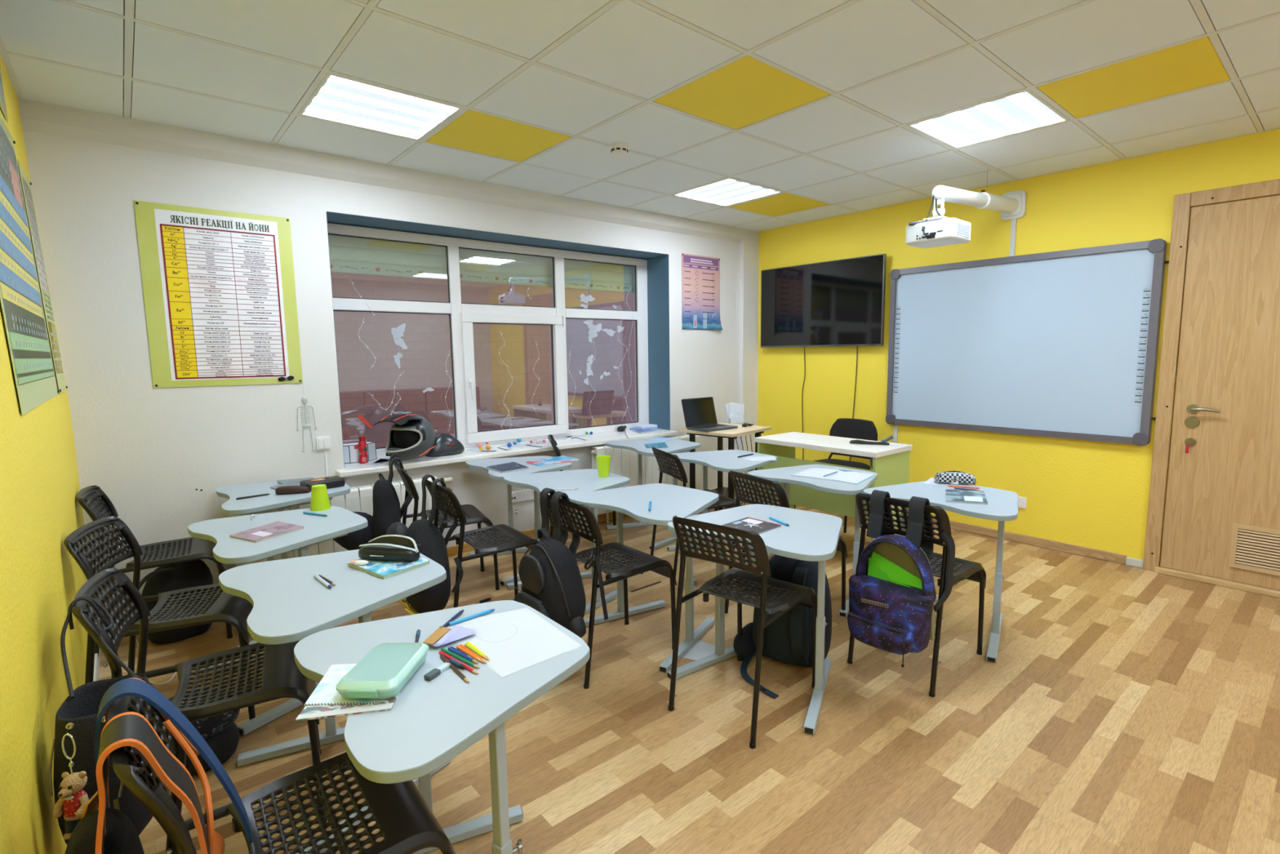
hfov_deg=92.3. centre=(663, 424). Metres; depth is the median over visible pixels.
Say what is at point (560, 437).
paper card
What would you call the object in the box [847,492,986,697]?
chair
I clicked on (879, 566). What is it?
folder
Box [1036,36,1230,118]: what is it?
tile
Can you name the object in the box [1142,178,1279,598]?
door
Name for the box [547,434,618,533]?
chair
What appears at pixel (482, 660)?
pencil
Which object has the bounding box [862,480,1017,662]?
school desk
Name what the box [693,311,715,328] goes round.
picture
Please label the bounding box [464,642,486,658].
pencil
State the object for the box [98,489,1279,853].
floor
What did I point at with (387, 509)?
backpack
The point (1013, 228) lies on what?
cable trunking
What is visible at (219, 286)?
poster
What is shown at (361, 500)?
radiator
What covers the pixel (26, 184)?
poster
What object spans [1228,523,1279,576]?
vent grille
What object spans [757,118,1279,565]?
wall
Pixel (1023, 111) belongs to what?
ceiling light
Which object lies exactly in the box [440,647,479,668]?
pencil
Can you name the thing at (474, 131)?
tile
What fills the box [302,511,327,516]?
pen
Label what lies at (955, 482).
marker pen
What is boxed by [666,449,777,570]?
school desk
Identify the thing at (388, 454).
vent
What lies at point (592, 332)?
snow patch
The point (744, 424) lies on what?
headset
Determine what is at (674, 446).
school desk
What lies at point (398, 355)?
snow patch
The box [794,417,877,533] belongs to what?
office chair
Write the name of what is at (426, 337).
wall
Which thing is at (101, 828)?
backpack
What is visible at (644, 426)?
box
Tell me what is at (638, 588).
floor strip
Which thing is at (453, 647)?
pencil
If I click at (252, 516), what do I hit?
pencil sharpener
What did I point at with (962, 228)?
vent
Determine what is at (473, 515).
chair
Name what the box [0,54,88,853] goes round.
wall
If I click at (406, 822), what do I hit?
chair
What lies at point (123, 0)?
trim
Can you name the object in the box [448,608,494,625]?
pen
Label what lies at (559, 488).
pencil
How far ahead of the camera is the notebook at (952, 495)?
2.94 m
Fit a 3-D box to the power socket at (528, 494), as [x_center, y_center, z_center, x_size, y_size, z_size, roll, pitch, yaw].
[-1.058,0.525,4.528,0.213,0.083,0.016,-6,9,-40]
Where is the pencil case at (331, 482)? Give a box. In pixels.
[299,475,345,491]
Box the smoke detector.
[610,142,628,156]
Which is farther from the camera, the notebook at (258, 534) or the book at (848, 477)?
the book at (848, 477)
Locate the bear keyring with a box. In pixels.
[53,733,88,839]
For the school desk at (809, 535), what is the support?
on the floor
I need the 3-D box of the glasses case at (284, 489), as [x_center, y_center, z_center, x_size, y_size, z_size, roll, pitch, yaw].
[-1.875,0.328,3.107,0.153,0.038,0.062,-2,7,-15]
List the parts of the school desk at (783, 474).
leg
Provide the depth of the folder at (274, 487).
3.27 m
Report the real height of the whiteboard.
1.234 m
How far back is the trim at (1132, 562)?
3.87 m
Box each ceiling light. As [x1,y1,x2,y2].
[297,72,463,140]
[672,177,782,206]
[906,88,1070,149]
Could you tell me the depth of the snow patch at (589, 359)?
5.21 m
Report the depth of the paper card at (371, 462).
3.95 m
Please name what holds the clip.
attached to the poster at (219, 286)
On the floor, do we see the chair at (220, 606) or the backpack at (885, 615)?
the chair at (220, 606)
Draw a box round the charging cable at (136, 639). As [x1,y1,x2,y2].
[136,639,177,684]
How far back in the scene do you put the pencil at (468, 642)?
1.48 m
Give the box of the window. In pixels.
[327,222,648,457]
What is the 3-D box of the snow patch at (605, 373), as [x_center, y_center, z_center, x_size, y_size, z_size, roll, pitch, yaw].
[-0.474,-0.452,5.352,0.197,0.118,0.002,-6,9,-40]
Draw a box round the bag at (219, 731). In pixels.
[168,684,238,777]
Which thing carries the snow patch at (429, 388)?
attached to the window
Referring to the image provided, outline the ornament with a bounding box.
[296,386,316,452]
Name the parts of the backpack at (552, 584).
panel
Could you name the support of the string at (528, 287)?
hanging from the window
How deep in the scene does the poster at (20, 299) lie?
1.96 m
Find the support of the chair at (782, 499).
on the floor
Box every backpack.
[48,595,155,840]
[63,677,253,853]
[138,560,213,643]
[334,453,413,550]
[386,474,462,614]
[513,487,608,637]
[733,555,831,698]
[847,489,955,666]
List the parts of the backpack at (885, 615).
panel, zip pull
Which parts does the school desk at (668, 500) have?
leg, leg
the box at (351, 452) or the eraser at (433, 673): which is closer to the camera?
the eraser at (433, 673)
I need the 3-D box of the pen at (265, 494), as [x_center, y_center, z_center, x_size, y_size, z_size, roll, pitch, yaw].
[-2.023,0.353,3.029,0.011,0.010,0.142,6,9,44]
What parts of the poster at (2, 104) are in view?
white panel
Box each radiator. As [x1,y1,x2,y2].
[230,475,452,567]
[591,434,700,523]
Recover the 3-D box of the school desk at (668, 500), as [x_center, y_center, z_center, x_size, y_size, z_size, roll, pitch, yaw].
[-0.050,0.687,3.016,0.711,0.672,0.561,6,9,43]
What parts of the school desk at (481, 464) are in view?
leg, leg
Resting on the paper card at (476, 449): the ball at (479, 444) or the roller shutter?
the ball at (479, 444)
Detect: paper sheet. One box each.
[438,626,578,673]
[447,607,581,677]
[682,640,715,660]
[742,456,777,461]
[924,477,937,484]
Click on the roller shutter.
(352, 254)
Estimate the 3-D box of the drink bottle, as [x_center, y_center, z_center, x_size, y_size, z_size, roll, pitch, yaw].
[-1.921,0.160,3.924,0.052,0.174,0.054,-6,9,-41]
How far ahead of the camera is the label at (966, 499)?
2.89 m
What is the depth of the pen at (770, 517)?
2.54 m
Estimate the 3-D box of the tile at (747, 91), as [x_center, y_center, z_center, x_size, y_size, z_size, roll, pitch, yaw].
[0.352,-1.494,2.792,0.572,0.016,0.572,-6,9,-41]
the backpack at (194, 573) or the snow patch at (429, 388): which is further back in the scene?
the snow patch at (429, 388)
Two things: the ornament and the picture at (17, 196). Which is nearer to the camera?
the picture at (17, 196)
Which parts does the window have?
handle, sash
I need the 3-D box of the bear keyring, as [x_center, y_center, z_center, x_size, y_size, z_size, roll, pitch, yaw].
[-1.167,0.713,1.207,0.054,0.216,0.054,5,9,41]
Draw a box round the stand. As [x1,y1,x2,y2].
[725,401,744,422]
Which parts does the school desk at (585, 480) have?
leg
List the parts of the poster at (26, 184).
table panel, yellow panel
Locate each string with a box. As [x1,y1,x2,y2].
[349,278,452,431]
[380,234,633,261]
[498,287,539,430]
[568,285,634,424]
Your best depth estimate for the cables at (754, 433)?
4.79 m
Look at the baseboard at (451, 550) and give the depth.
4.58 m
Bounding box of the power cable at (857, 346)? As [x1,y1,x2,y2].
[849,346,857,461]
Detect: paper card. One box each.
[356,457,389,466]
[373,457,390,463]
[466,445,493,452]
[499,442,529,447]
[528,440,555,444]
[545,435,569,439]
[565,433,590,437]
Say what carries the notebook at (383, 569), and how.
on the school desk at (290, 604)
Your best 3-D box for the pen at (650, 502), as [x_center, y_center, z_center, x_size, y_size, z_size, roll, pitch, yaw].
[-0.062,0.370,2.788,0.011,0.011,0.160,0,7,1]
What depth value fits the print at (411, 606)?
2.86 m
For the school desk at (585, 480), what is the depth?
3.42 m
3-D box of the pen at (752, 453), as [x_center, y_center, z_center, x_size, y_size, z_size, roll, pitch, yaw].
[0.555,0.207,4.134,0.170,0.010,0.010,-7,9,-44]
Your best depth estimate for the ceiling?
2.52 m
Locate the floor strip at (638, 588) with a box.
[630,581,661,591]
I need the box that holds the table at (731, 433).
[678,422,771,509]
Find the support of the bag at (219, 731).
on the floor
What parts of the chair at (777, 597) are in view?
leg, backrest, seat, leg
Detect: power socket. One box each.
[506,488,533,502]
[1017,496,1026,508]
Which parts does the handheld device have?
handle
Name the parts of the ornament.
arm, leg, leg, arm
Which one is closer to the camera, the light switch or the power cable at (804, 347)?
the light switch
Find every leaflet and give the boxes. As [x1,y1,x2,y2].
[644,436,675,441]
[644,442,667,448]
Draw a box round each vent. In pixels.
[386,452,399,456]
[956,222,969,238]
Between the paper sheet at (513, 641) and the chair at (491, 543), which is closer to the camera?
the paper sheet at (513, 641)
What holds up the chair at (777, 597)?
on the floor
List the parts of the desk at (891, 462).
panel, modesty panel, panel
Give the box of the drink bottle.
[358,435,368,463]
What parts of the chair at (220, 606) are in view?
leg, backrest, leg, seat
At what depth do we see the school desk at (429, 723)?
1.31 m
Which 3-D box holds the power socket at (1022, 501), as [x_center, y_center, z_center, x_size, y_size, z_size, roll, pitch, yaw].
[2.527,0.549,4.351,0.014,0.080,0.080,-6,9,-41]
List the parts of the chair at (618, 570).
leg, backrest, leg, seat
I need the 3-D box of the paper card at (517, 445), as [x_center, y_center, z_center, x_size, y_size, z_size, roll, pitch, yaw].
[-1.123,0.153,4.657,0.244,0.001,0.186,2,7,22]
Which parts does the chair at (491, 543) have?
leg, backrest, leg, seat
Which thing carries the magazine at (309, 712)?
on the school desk at (429, 723)
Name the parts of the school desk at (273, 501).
leg, support rail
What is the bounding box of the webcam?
[617,425,629,438]
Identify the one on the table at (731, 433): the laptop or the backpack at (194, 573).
the laptop
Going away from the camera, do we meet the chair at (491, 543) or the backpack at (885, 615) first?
the backpack at (885, 615)
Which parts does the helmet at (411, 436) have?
port trim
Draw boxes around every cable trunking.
[893,423,897,443]
[1008,218,1017,256]
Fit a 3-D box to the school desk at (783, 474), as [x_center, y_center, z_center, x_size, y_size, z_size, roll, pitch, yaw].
[0.905,0.617,3.551,0.561,0.668,0.711,-7,9,-43]
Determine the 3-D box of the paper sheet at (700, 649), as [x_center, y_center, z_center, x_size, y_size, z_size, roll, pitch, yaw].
[0.177,1.046,2.818,0.210,0.001,0.187,5,8,37]
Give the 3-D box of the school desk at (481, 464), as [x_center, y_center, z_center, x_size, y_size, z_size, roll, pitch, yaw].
[-0.919,0.582,4.029,0.561,0.660,0.711,-5,8,-34]
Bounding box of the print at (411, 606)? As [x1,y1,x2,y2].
[397,599,417,614]
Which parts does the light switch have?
frame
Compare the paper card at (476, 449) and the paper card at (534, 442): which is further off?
the paper card at (534, 442)
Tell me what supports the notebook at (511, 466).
on the school desk at (481, 464)
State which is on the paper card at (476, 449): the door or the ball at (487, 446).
the ball at (487, 446)
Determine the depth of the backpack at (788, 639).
2.66 m
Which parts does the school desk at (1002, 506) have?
leg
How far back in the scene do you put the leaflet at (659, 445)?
4.54 m
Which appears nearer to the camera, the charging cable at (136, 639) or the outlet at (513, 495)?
the charging cable at (136, 639)
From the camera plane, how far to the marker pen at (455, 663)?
1.41 m
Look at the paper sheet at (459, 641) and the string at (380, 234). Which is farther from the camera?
the string at (380, 234)
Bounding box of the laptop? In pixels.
[681,396,737,431]
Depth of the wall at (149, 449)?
3.43 m
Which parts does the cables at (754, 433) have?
cord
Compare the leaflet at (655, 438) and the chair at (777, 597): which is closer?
the chair at (777, 597)
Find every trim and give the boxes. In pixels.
[0,0,1279,231]
[123,0,1258,117]
[1125,556,1143,568]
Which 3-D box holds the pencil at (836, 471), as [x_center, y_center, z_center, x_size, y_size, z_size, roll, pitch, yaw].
[0.944,0.276,3.458,0.007,0.007,0.180,5,9,40]
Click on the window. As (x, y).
(462, 316)
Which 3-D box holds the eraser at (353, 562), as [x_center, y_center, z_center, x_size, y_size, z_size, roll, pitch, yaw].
[-1.005,0.455,2.028,0.059,0.017,0.022,-1,7,-7]
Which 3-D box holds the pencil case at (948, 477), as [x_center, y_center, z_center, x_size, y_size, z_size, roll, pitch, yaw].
[1.551,0.279,3.267,0.201,0.069,0.071,1,7,16]
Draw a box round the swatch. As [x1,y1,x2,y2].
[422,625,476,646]
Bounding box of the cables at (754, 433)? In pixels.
[725,433,756,509]
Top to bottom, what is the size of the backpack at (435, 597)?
0.639 m
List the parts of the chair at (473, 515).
leg, backrest, leg, seat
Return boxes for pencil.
[318,574,335,585]
[439,650,479,674]
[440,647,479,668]
[440,654,469,682]
[447,647,479,663]
[450,646,471,657]
[456,644,481,661]
[459,644,487,663]
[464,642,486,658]
[466,641,489,660]
[553,488,577,489]
[823,471,838,476]
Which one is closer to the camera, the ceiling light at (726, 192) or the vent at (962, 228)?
the vent at (962, 228)
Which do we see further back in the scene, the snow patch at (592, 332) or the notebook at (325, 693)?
the snow patch at (592, 332)
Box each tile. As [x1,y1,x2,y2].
[425,109,571,161]
[653,55,831,129]
[728,192,830,217]
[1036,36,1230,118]
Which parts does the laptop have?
lid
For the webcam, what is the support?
on the wall at (149, 449)
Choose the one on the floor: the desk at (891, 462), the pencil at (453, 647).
the desk at (891, 462)
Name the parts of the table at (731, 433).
leg, rail, leg, leg, leg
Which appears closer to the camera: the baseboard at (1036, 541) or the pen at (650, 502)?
the pen at (650, 502)
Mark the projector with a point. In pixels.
(935, 231)
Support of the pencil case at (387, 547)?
on the notebook at (383, 569)
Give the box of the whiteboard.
[885,238,1168,445]
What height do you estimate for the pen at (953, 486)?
0.009 m
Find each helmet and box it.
[373,411,435,461]
[424,434,464,456]
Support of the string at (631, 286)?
hanging from the window
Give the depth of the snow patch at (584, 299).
5.14 m
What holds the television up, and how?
attached to the wall at (1090, 494)
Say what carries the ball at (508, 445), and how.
on the wall at (149, 449)
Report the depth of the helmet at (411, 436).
3.90 m
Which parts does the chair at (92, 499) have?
backrest, leg, leg, seat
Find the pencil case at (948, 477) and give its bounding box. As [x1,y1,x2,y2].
[934,471,976,484]
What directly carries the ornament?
hanging from the wall at (149, 449)
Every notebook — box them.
[229,520,303,542]
[304,663,375,706]
[347,556,430,579]
[486,462,528,473]
[720,516,781,533]
[945,488,987,504]
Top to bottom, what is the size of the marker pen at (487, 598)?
0.016 m
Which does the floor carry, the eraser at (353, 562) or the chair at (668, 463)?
the chair at (668, 463)
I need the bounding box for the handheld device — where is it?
[849,435,893,444]
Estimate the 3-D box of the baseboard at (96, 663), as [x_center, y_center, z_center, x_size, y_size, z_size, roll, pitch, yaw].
[-1.010,1.234,1.017,0.015,0.070,5.500,-6,9,-41]
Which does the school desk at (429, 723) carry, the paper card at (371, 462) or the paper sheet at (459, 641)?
the paper sheet at (459, 641)
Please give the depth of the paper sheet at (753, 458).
4.03 m
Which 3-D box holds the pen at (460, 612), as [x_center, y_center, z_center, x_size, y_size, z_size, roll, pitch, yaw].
[-0.568,0.523,1.647,0.010,0.009,0.129,1,7,9]
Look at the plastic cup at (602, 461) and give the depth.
3.50 m
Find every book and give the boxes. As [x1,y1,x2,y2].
[629,426,661,433]
[791,467,875,484]
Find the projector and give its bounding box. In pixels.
[905,169,1026,248]
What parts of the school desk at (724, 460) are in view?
leg, leg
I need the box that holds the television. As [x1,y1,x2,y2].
[760,253,886,347]
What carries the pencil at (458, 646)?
on the school desk at (429, 723)
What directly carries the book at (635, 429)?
on the wall at (149, 449)
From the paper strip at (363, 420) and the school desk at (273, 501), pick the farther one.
the paper strip at (363, 420)
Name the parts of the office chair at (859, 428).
seat, leg, backrest, leg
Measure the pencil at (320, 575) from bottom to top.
0.008 m
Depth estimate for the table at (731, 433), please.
5.00 m
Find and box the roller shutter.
[328,234,634,293]
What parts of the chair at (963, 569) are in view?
leg, backrest, leg, seat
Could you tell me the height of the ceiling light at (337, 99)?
0.070 m
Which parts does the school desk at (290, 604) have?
leg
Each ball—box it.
[476,442,483,448]
[485,444,490,449]
[506,442,511,447]
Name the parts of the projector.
arm, arm, wall plate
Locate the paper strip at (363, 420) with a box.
[357,414,373,429]
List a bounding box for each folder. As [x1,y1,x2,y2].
[270,483,300,489]
[276,477,313,484]
[867,551,922,589]
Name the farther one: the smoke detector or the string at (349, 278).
the string at (349, 278)
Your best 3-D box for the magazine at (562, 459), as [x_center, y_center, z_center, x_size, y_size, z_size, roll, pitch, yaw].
[-0.737,0.240,4.076,0.320,0.006,0.233,-6,9,-41]
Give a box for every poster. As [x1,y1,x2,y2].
[0,66,8,122]
[0,114,59,415]
[17,158,67,393]
[133,200,302,387]
[681,253,722,329]
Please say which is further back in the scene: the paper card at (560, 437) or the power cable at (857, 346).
the power cable at (857, 346)
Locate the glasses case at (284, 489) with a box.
[275,485,310,494]
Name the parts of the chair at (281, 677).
leg, backrest, leg, seat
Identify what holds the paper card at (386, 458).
on the wall at (149, 449)
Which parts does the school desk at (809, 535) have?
leg, leg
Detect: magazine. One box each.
[295,692,399,721]
[526,455,580,466]
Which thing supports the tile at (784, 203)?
attached to the ceiling
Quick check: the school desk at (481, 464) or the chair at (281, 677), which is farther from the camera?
the school desk at (481, 464)
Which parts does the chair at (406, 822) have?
backrest, leg, leg, seat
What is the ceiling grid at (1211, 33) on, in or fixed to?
attached to the ceiling
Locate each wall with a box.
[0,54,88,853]
[17,97,759,596]
[329,244,635,448]
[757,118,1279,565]
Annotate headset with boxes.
[742,422,753,426]
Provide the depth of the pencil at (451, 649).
1.45 m
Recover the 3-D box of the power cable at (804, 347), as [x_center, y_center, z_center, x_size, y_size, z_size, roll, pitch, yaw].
[1.291,-0.069,5.688,0.011,1.291,0.032,-6,9,-41]
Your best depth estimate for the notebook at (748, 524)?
2.49 m
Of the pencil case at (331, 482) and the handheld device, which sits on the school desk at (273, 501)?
the pencil case at (331, 482)
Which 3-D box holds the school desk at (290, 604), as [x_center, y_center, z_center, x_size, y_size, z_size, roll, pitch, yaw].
[-1.030,0.817,1.995,0.561,0.670,0.711,-7,9,-43]
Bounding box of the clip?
[277,375,293,381]
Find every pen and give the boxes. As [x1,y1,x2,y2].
[235,493,269,499]
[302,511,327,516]
[314,573,331,587]
[414,629,420,642]
[442,609,463,626]
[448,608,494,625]
[449,658,465,668]
[479,597,491,603]
[648,501,651,511]
[737,453,753,457]
[768,516,789,525]
[947,484,979,488]
[948,481,958,484]
[954,487,979,490]
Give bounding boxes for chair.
[63,515,255,719]
[71,567,327,822]
[76,484,232,657]
[106,675,456,853]
[392,459,499,608]
[422,476,537,608]
[539,491,676,688]
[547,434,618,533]
[650,446,745,577]
[667,515,817,748]
[724,470,847,613]
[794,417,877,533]
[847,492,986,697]
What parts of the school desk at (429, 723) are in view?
leg, leg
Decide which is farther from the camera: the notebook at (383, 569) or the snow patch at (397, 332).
the snow patch at (397, 332)
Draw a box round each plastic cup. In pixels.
[310,484,330,511]
[595,455,610,477]
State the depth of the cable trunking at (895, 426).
5.01 m
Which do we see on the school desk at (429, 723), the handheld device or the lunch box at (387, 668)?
the lunch box at (387, 668)
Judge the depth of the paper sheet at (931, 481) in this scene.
3.31 m
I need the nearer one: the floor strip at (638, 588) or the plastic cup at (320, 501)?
the plastic cup at (320, 501)
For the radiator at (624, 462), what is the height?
0.635 m
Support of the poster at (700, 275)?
attached to the wall at (149, 449)
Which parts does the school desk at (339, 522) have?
support rail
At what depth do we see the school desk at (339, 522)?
2.46 m
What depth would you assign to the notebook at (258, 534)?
2.46 m
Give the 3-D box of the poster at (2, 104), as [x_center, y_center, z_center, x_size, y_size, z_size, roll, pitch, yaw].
[-2.155,-1.203,1.950,0.002,0.245,0.800,-7,9,-41]
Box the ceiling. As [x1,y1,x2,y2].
[0,0,1279,231]
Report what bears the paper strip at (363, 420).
attached to the window
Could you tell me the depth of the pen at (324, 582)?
1.90 m
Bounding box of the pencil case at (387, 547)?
[358,534,421,561]
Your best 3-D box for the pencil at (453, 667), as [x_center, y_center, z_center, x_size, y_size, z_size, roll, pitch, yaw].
[-0.474,0.554,1.394,0.007,0.007,0.160,-6,9,-40]
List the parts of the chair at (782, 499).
leg, backrest, seat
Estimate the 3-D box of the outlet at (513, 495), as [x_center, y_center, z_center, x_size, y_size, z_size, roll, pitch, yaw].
[-1.099,0.532,4.486,0.050,0.050,0.003,-6,9,-40]
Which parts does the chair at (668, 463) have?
leg, backrest, leg, seat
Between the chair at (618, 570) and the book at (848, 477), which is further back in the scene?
the book at (848, 477)
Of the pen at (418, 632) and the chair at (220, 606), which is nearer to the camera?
the pen at (418, 632)
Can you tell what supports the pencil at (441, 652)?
on the school desk at (429, 723)
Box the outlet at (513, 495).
[511,493,516,501]
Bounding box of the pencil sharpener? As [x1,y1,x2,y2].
[250,514,255,519]
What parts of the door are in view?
lever handle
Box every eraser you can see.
[350,560,368,564]
[423,662,449,680]
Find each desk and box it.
[187,506,368,734]
[216,477,350,647]
[218,549,450,853]
[293,600,590,853]
[465,455,572,585]
[503,468,630,613]
[568,483,719,672]
[605,438,700,549]
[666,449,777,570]
[666,503,842,734]
[747,464,877,617]
[755,431,912,542]
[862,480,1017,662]
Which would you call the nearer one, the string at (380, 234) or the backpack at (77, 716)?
the backpack at (77, 716)
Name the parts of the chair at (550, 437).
backrest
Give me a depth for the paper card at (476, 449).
4.45 m
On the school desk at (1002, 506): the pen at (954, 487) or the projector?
the pen at (954, 487)
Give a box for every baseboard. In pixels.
[93,648,100,678]
[445,488,734,555]
[907,513,1126,564]
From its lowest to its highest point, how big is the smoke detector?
0.053 m
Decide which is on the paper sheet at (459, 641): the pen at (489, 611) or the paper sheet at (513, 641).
the paper sheet at (513, 641)
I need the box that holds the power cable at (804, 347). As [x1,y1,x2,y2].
[801,346,805,459]
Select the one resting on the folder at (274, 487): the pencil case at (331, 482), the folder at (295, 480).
the folder at (295, 480)
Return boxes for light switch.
[315,435,330,476]
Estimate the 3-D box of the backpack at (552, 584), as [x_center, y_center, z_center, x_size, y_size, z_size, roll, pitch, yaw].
[-0.455,0.596,2.557,0.303,0.613,0.380,-6,9,-41]
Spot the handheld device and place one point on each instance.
(882, 442)
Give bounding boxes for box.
[336,642,428,699]
[342,441,377,463]
[635,423,657,428]
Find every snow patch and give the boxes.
[391,323,407,349]
[392,351,402,368]
[422,386,434,392]
[578,354,593,385]
[579,293,617,308]
[582,319,624,342]
[600,365,617,379]
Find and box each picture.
[8,158,23,209]
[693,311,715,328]
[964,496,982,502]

